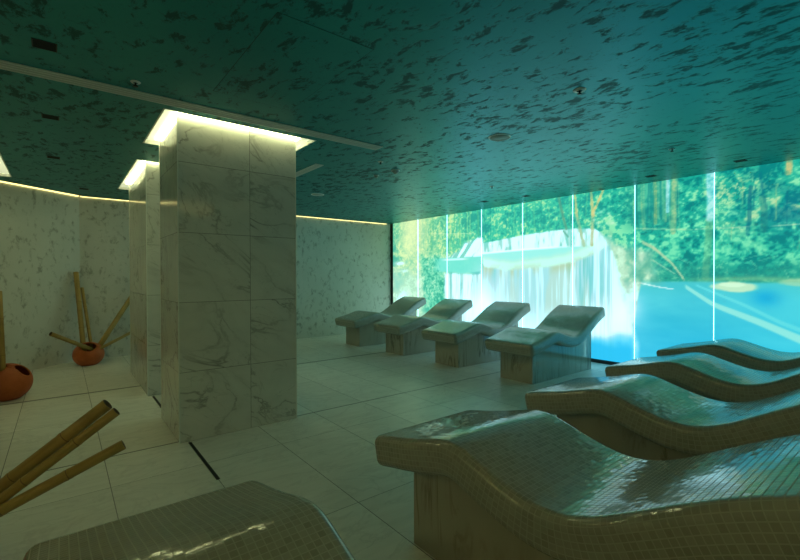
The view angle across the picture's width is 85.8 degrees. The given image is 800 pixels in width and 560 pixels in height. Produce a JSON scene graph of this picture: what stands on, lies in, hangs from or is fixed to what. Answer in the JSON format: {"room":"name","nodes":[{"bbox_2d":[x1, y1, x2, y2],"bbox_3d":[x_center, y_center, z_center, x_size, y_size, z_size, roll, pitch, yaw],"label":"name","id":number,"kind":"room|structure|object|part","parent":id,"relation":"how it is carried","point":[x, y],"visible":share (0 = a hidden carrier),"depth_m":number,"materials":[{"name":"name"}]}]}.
{"room":"spa","nodes":[
{"label":"spa","id":0,"kind":"room"},
{"bbox_2d":[0,182,79,369],"bbox_3d":[-5.935,-0.111,5.582,0.120,3.000,3.650,0,1,13],"label":"wall","id":1,"kind":"structure","parent":0,"point":[40,247],"depth_m":6.69,"materials":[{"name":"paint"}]},
{"bbox_2d":[0,181,77,195],"bbox_3d":[-5.869,-1.413,5.559,0.015,0.030,3.580,0,1,13],"label":"light","id":2,"kind":"object","parent":1,"relation":"attached to","point":[0,181],"visible":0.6,"depth_m":6.64,"materials":[{"name":"white"}]},
{"bbox_2d":[129,161,160,395],"bbox_3d":[-3.097,-0.122,6.078,1.056,2.998,1.621,-1,1,-38],"label":"column","id":3,"kind":"structure","parent":0,"point":[144,214],"depth_m":5.21,"materials":[{"name":"stone"}]},
{"bbox_2d":[159,115,296,443],"bbox_3d":[-1.725,-0.108,4.323,1.076,2.998,0.846,-1,1,-38],"label":"column","id":4,"kind":"structure","parent":0,"point":[227,194],"depth_m":3.96,"materials":[{"name":"stone"}]},
{"bbox_2d":[79,196,390,357],"bbox_3d":[-2.838,-0.158,9.485,6.770,3.000,0.120,-1,1,-38],"label":"wall","id":5,"kind":"structure","parent":0,"point":[343,267],"depth_m":9.97,"materials":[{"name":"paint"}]},
{"bbox_2d":[80,196,383,223],"bbox_3d":[-2.900,-1.458,9.336,6.470,0.030,0.015,-1,1,-38],"label":"light","id":6,"kind":"object","parent":5,"relation":"attached to","point":[80,196],"visible":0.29,"depth_m":9.90,"materials":[{"name":"white"}]},
{"bbox_2d":[0,334,609,559],"bbox_3d":[-0.811,1.437,4.527,9.900,0.100,10.600,-1,1,-38],"label":"floor","id":7,"kind":"structure","parent":0,"point":[348,396],"depth_m":3.70,"materials":[{"name":"tile"}]},
{"bbox_2d":[0,363,32,401],"bbox_3d":[-4.606,1.183,5.038,0.484,0.417,0.484,-1,1,-38],"label":"round pot","id":8,"kind":"object","parent":7,"relation":"on","point":[16,380],"visible":0.92,"depth_m":4.95,"materials":[{"name":"ceramic"}]},
{"bbox_2d":[0,291,5,371],"bbox_3d":[-4.619,0.661,4.986,0.246,1.070,0.067,0,1,38],"label":"bamboo pole","id":9,"kind":"object","parent":8,"relation":"in","point":[2,335],"visible":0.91,"depth_m":4.97,"materials":[{"name":"brown wood"}]},
{"bbox_2d":[72,342,104,365],"bbox_3d":[-5.047,1.189,6.981,0.430,0.368,0.430,-1,1,-38],"label":"round pot","id":10,"kind":"object","parent":7,"relation":"on","point":[80,357],"visible":0.94,"depth_m":6.84,"materials":[{"name":"ceramic"}]},
{"bbox_2d":[49,332,92,350],"bbox_3d":[-5.063,0.954,6.643,0.066,0.378,0.618,0,1,20],"label":"bamboo pole","id":11,"kind":"object","parent":10,"relation":"in","point":[52,334],"visible":0.99,"depth_m":6.61,"materials":[{"name":"brown wood"}]},
{"bbox_2d":[73,272,86,350],"bbox_3d":[-5.265,0.522,7.084,0.480,1.322,0.081,0,1,40],"label":"bamboo pole","id":12,"kind":"object","parent":10,"relation":"in","point":[75,274],"visible":0.96,"depth_m":7.07,"materials":[{"name":"brown wood"}]},
{"bbox_2d":[80,287,93,349],"bbox_3d":[-5.193,0.651,7.148,0.471,1.059,0.054,0,1,36],"label":"bamboo pole","id":13,"kind":"object","parent":10,"relation":"in","point":[81,288],"visible":0.93,"depth_m":7.14,"materials":[{"name":"brown wood"}]},
{"bbox_2d":[94,295,129,348],"bbox_3d":[-4.894,0.739,7.378,0.088,0.951,0.791,0,1,15],"label":"bamboo pole","id":14,"kind":"object","parent":10,"relation":"in","point":[120,313],"visible":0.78,"depth_m":7.36,"materials":[{"name":"brown wood"}]},
{"bbox_2d":[99,332,129,348],"bbox_3d":[-4.821,1.008,7.387,0.054,0.248,0.832,0,1,7],"label":"bamboo pole","id":15,"kind":"object","parent":10,"relation":"in","point":[128,333],"visible":0.8,"depth_m":7.28,"materials":[{"name":"brown wood"}]},
{"bbox_2d":[152,396,160,407],"bbox_3d":[-2.664,1.388,4.780,0.026,0.002,0.890,-1,1,-38],"label":"floor drain","id":16,"kind":"object","parent":7,"relation":"on","point":[154,397],"visible":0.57,"depth_m":4.91,"materials":[{"name":"black metal"}]},
{"bbox_2d":[23,480,354,559],"bbox_3d":[-0.344,0.950,0.910,0.780,0.944,1.919,-1,1,-38],"label":"lounger","id":17,"kind":"object","parent":7,"relation":"on","point":[249,520],"visible":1,"depth_m":1.32,"materials":[{"name":"tile"}]},
{"bbox_2d":[189,442,219,479],"bbox_3d":[-1.542,1.399,3.366,0.026,0.002,0.860,-1,1,-38],"label":"floor drain","id":18,"kind":"object","parent":7,"relation":"on","point":[194,448],"visible":1,"depth_m":3.32,"materials":[{"name":"black metal"}]},
{"bbox_2d":[335,296,425,346],"bbox_3d":[-0.389,0.866,9.333,1.919,0.944,0.780,-1,1,-38],"label":"lounger","id":19,"kind":"object","parent":7,"relation":"on","point":[359,324],"visible":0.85,"depth_m":8.91,"materials":[{"name":"stone"}]},
{"bbox_3d":[-0.389,0.672,9.332,1.919,0.556,0.780,-1,1,-38],"label":"seat","id":20,"kind":"part","parent":19,"relation":"part of","materials":[{"name":"tile"}]},
{"bbox_2d":[374,298,472,355],"bbox_3d":[0.482,0.874,8.339,1.919,0.944,0.780,-1,1,-38],"label":"lounger","id":21,"kind":"object","parent":7,"relation":"on","point":[404,337],"visible":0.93,"depth_m":7.93,"materials":[{"name":"stone"}]},
{"bbox_3d":[0.482,0.680,8.337,1.919,0.556,0.780,-1,1,-38],"label":"seat","id":22,"kind":"part","parent":21,"relation":"part of","materials":[{"name":"tile"}]},
{"bbox_2d":[422,301,530,367],"bbox_3d":[1.330,0.882,7.327,1.919,0.944,0.780,-1,1,-38],"label":"lounger","id":23,"kind":"object","parent":7,"relation":"on","point":[458,344],"visible":0.95,"depth_m":6.95,"materials":[{"name":"stone"}]},
{"bbox_3d":[1.330,0.688,7.325,1.919,0.556,0.780,-1,1,-38],"label":"seat","id":24,"kind":"part","parent":23,"relation":"part of","materials":[{"name":"tile"}]},
{"bbox_2d":[485,305,604,384],"bbox_3d":[2.163,0.890,6.309,1.919,0.944,0.780,-1,1,-38],"label":"lounger","id":25,"kind":"object","parent":7,"relation":"on","point":[560,345],"visible":1,"depth_m":5.99,"materials":[{"name":"tile"}]},
{"bbox_3d":[2.162,0.696,6.307,1.919,0.556,0.780,-1,1,-38],"label":"seat","id":26,"kind":"part","parent":25,"relation":"part of","materials":[{"name":"tile"}]},
{"bbox_2d":[375,410,799,559],"bbox_3d":[0.743,0.938,1.874,0.780,0.944,1.919,-1,1,-38],"label":"lounger","id":27,"kind":"object","parent":7,"relation":"on","point":[512,484],"visible":1,"depth_m":1.66,"materials":[{"name":"tile"}]},
{"bbox_2d":[525,374,799,459],"bbox_3d":[1.827,0.926,2.752,0.780,0.944,1.919,-1,1,-38],"label":"lounger","id":28,"kind":"object","parent":7,"relation":"on","point":[642,416],"visible":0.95,"depth_m":2.69,"materials":[{"name":"tile"}]},
{"bbox_2d":[605,352,799,402],"bbox_3d":[2.869,0.915,3.660,0.780,0.944,1.919,-1,1,-38],"label":"lounger","id":29,"kind":"object","parent":7,"relation":"on","point":[705,375],"visible":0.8,"depth_m":3.61,"materials":[{"name":"tile"}]},
{"bbox_2d":[656,338,799,371],"bbox_3d":[3.915,0.903,4.578,0.780,0.944,1.919,-1,1,-38],"label":"lounger","id":30,"kind":"object","parent":7,"relation":"on","point":[740,352],"visible":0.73,"depth_m":4.57,"materials":[{"name":"tile"}]},
{"bbox_3d":[-2.089,1.224,1.903,0.470,0.384,0.470,-1,1,-38],"label":"round pot","id":31,"kind":"object","parent":7,"relation":"on","visible":0},
{"bbox_2d":[0,400,111,493],"bbox_3d":[-1.766,0.879,2.054,0.667,0.546,0.064,0,1,-23],"label":"bamboo pole","id":32,"kind":"object","parent":31,"relation":"in","point":[104,406],"visible":0.91,"depth_m":2.07,"materials":[{"name":"brown wood"}]},
{"bbox_2d":[0,408,119,503],"bbox_3d":[-1.710,0.908,2.009,0.685,0.538,0.049,0,1,-26],"label":"bamboo pole","id":33,"kind":"object","parent":31,"relation":"in","point":[24,481],"visible":1,"depth_m":2.03,"materials":[{"name":"brown wood"}]},
{"bbox_2d":[0,440,125,516],"bbox_3d":[-1.681,0.978,2.006,0.685,0.327,0.054,-1,1,-33],"label":"bamboo pole","id":34,"kind":"object","parent":31,"relation":"in","point":[19,500],"visible":1,"depth_m":2.03,"materials":[{"name":"brown wood"}]},
{"bbox_2d":[0,0,799,223],"bbox_3d":[-0.812,-1.422,4.503,9.175,0.070,9.860,-1,1,-38],"label":"ceiling","id":35,"kind":"structure","parent":0,"point":[715,82],"depth_m":3.14,"materials":[{"name":"paint"}]},
{"bbox_2d":[0,153,11,176],"bbox_3d":[-4.827,-1.404,4.824,0.584,0.053,2.054,-1,1,-38],"label":"ceiling light","id":36,"kind":"object","parent":35,"relation":"attached to","point":[4,171],"visible":0.86,"depth_m":5.49,"materials":[{"name":"white"}]},
{"bbox_2d":[0,157,8,173],"bbox_3d":[-4.827,-1.423,4.824,0.560,0.015,2.030,-1,1,-38],"label":"diffuser","id":37,"kind":"object","parent":36,"relation":"attached to","point":[3,170],"depth_m":5.49,"materials":[{"name":"white"}]},
{"bbox_2d":[31,37,56,52],"bbox_3d":[-2.064,-1.363,2.501,0.116,0.003,0.116,-1,1,-38],"label":"recessed light","id":38,"kind":"object","parent":35,"relation":"in","point":[37,43],"visible":1,"depth_m":2.50,"materials":[{"name":"black metal"}]},
{"bbox_2d":[41,113,58,120],"bbox_3d":[-2.944,-1.372,3.627,0.116,0.003,0.116,-1,1,-38],"label":"recessed light","id":39,"kind":"object","parent":35,"relation":"in","point":[46,116],"visible":1,"depth_m":3.63,"materials":[{"name":"black metal"}]},
{"bbox_2d":[47,155,59,158],"bbox_3d":[-3.906,-1.382,4.855,0.116,0.003,0.116,-1,1,-38],"label":"recessed light","id":40,"kind":"object","parent":35,"relation":"in","point":[52,157],"visible":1,"depth_m":4.86,"materials":[{"name":"black metal"}]},
{"bbox_2d":[130,80,140,86],"bbox_3d":[-1.829,-1.354,2.978,0.064,0.030,0.064,-1,1,-38],"label":"sprinkler","id":41,"kind":"object","parent":35,"relation":"attached to","point":[131,81],"visible":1,"depth_m":2.97,"materials":[{"name":"grey metal"}]},
{"bbox_2d":[117,159,158,189],"bbox_3d":[-3.160,-1.422,6.174,1.314,0.053,2.114,-1,1,-38],"label":"ceiling light","id":42,"kind":"object","parent":35,"relation":"attached to","point":[137,164],"visible":0.31,"depth_m":5.77,"materials":[{"name":"white"}]},
{"bbox_2d":[120,160,141,186],"bbox_3d":[-3.160,-1.441,6.174,1.290,0.015,2.090,-1,1,-38],"label":"diffuser","id":43,"kind":"object","parent":42,"relation":"attached to","point":[138,164],"depth_m":5.78,"materials":[{"name":"white"}]},
{"bbox_2d":[0,60,382,149],"bbox_3d":[-2.121,-1.365,3.034,4.840,0.008,0.140,-1,1,-38],"label":"ceiling vent","id":44,"kind":"object","parent":35,"relation":"in","point":[5,65],"visible":1,"depth_m":3.29,"materials":[{"name":"silver metal"}]},
{"bbox_2d":[143,108,316,150],"bbox_3d":[-1.708,-1.406,4.301,1.348,0.053,1.134,-1,1,-38],"label":"ceiling light","id":45,"kind":"object","parent":35,"relation":"attached to","point":[166,116],"visible":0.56,"depth_m":3.97,"materials":[{"name":"white"}]},
{"bbox_2d":[213,12,373,109],"bbox_3d":[-0.757,-1.371,2.841,0.595,0.003,1.190,-1,1,-38],"label":"ceiling panel","id":46,"kind":"object","parent":35,"relation":"attached to","point":[290,59],"visible":1,"depth_m":2.71,"materials":[{"name":"paint"}]},
{"bbox_2d":[296,164,323,176],"bbox_3d":[-1.296,-1.393,5.604,0.105,0.008,1.070,-1,1,-38],"label":"ceiling vent","id":47,"kind":"object","parent":35,"relation":"in","point":[315,166],"visible":0.6,"depth_m":5.42,"materials":[{"name":"silver metal"}]},
{"bbox_2d":[311,193,323,195],"bbox_3d":[-1.360,-1.409,7.113,0.216,0.006,0.216,-1,1,-38],"label":"ceiling speaker","id":48,"kind":"object","parent":35,"relation":"attached to","point":[313,194],"visible":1,"depth_m":7.09,"materials":[{"name":"white plastic"}]},
{"bbox_2d":[488,134,510,140],"bbox_3d":[0.968,-1.385,4.186,0.216,0.006,0.216,-1,1,-38],"label":"ceiling speaker","id":49,"kind":"object","parent":35,"relation":"attached to","point":[496,137],"visible":1,"depth_m":4.18,"materials":[{"name":"white plastic"}]},
{"bbox_2d":[490,135,508,139],"bbox_3d":[0.968,-1.386,4.186,0.184,0.004,0.184,-1,1,-38],"label":"grille","id":50,"kind":"object","parent":49,"relation":"attached to","point":[493,137],"depth_m":4.18,"materials":[{"name":"grey metal"}]},
{"bbox_2d":[573,87,585,94],"bbox_3d":[1.303,-1.363,3.125,0.092,0.030,0.092,-1,1,-38],"label":"sprinkler","id":51,"kind":"object","parent":35,"relation":"attached to","point":[583,89],"visible":1,"depth_m":3.11,"materials":[{"name":"grey metal"}]},
{"bbox_2d":[634,185,713,291],"bbox_3d":[2.989,-0.152,7.504,0.120,3.000,10.200,-1,1,-38],"label":"wall","id":52,"kind":"structure","parent":0,"point":[634,185],"depth_m":5.82,"materials":[{"name":"clear glass"}]},
{"bbox_2d":[390,224,392,303],"bbox_3d":[-0.207,-0.179,11.429,0.050,2.990,0.074,-1,1,-38],"label":"trim","id":53,"kind":"structure","parent":52,"relation":"attached to","point":[391,225],"depth_m":11.40,"materials":[{"name":"black metal"}]},
{"bbox_2d":[393,220,417,315],"bbox_3d":[0.138,-0.153,11.001,0.034,2.835,1.016,-1,1,-38],"label":"mural panel","id":54,"kind":"object","parent":52,"relation":"attached to","point":[405,234],"visible":0.66,"depth_m":10.97,"materials":[{"name":"multicoloured"}]},
{"bbox_2d":[418,215,446,316],"bbox_3d":[0.766,-0.146,10.200,0.036,2.835,1.016,-1,1,-38],"label":"mural panel","id":55,"kind":"object","parent":52,"relation":"attached to","point":[432,232],"visible":0.7,"depth_m":10.19,"materials":[{"name":"multicoloured"}]},
{"bbox_2d":[447,210,480,321],"bbox_3d":[1.396,-0.140,9.400,0.036,2.835,1.016,-1,1,-38],"label":"mural panel","id":56,"kind":"object","parent":52,"relation":"attached to","point":[463,229],"visible":0.76,"depth_m":9.35,"materials":[{"name":"multicoloured"}]},
{"bbox_2d":[481,203,521,326],"bbox_3d":[2.025,-0.133,8.600,0.036,2.835,1.016,-1,1,-38],"label":"mural panel","id":57,"kind":"object","parent":52,"relation":"attached to","point":[501,227],"visible":0.66,"depth_m":8.58,"materials":[{"name":"multicoloured glass"}]},
{"bbox_2d":[481,210,481,311],"bbox_3d":[1.704,-0.121,8.991,0.014,2.805,0.004,-1,1,-38],"label":"light","id":58,"kind":"object","parent":57,"relation":"attached to","point":[481,210],"depth_m":8.98,"materials":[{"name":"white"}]},
{"bbox_2d":[522,195,571,328],"bbox_3d":[2.655,-0.127,7.800,0.036,2.835,1.016,-1,1,-38],"label":"mural panel","id":59,"kind":"object","parent":52,"relation":"attached to","point":[547,223],"visible":0.71,"depth_m":7.81,"materials":[{"name":"multicoloured glass"}]},
{"bbox_2d":[522,203,522,326],"bbox_3d":[2.333,-0.115,8.191,0.014,2.805,0.004,-1,1,-38],"label":"light","id":60,"kind":"object","parent":59,"relation":"attached to","point":[522,203],"depth_m":8.18,"materials":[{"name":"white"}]},
{"bbox_2d":[572,185,633,362],"bbox_3d":[3.284,-0.120,7.000,0.036,2.835,1.016,-1,1,-38],"label":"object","id":61,"kind":"object","parent":52,"relation":"attached to","point":[603,220],"visible":0.85,"depth_m":6.93,"materials":[{"name":"multicoloured"}]},
{"bbox_2d":[572,195,572,304],"bbox_3d":[2.963,-0.108,7.391,0.014,2.805,0.004,-1,1,-38],"label":"light","id":62,"kind":"object","parent":61,"relation":"attached to","point":[572,195],"depth_m":7.38,"materials":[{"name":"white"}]},
{"bbox_2d":[591,358,619,364],"bbox_3d":[2.944,1.324,7.433,0.058,0.050,10.115,-1,1,-38],"label":"baseboard","id":63,"kind":"structure","parent":52,"relation":"attached to","point":[592,359],"depth_m":6.96,"materials":[{"name":"black metal"}]},
{"bbox_2d":[634,173,713,358],"bbox_3d":[3.914,-0.114,6.200,0.036,2.835,1.016,-1,1,-38],"label":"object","id":64,"kind":"object","parent":52,"relation":"attached to","point":[674,229],"visible":0.86,"depth_m":6.18,"materials":[{"name":"multicoloured"}]},
{"bbox_2d":[634,229,634,358],"bbox_3d":[3.592,-0.102,6.591,0.014,2.805,0.004,-1,1,-38],"label":"light","id":65,"kind":"object","parent":64,"relation":"attached to","point":[634,229],"depth_m":6.59,"materials":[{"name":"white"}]},
{"bbox_2d":[713,159,799,351],"bbox_3d":[4.543,-0.107,5.400,0.036,2.835,1.016,-1,1,-38],"label":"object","id":66,"kind":"object","parent":52,"relation":"attached to","point":[756,294],"visible":0.8,"depth_m":5.41,"materials":[{"name":"multicoloured"}]},
{"bbox_2d":[713,172,714,339],"bbox_3d":[4.222,-0.096,5.791,0.014,2.805,0.004,-1,1,-38],"label":"light","id":67,"kind":"object","parent":66,"relation":"attached to","point":[714,172],"depth_m":5.79,"materials":[{"name":"white"}]}
]}

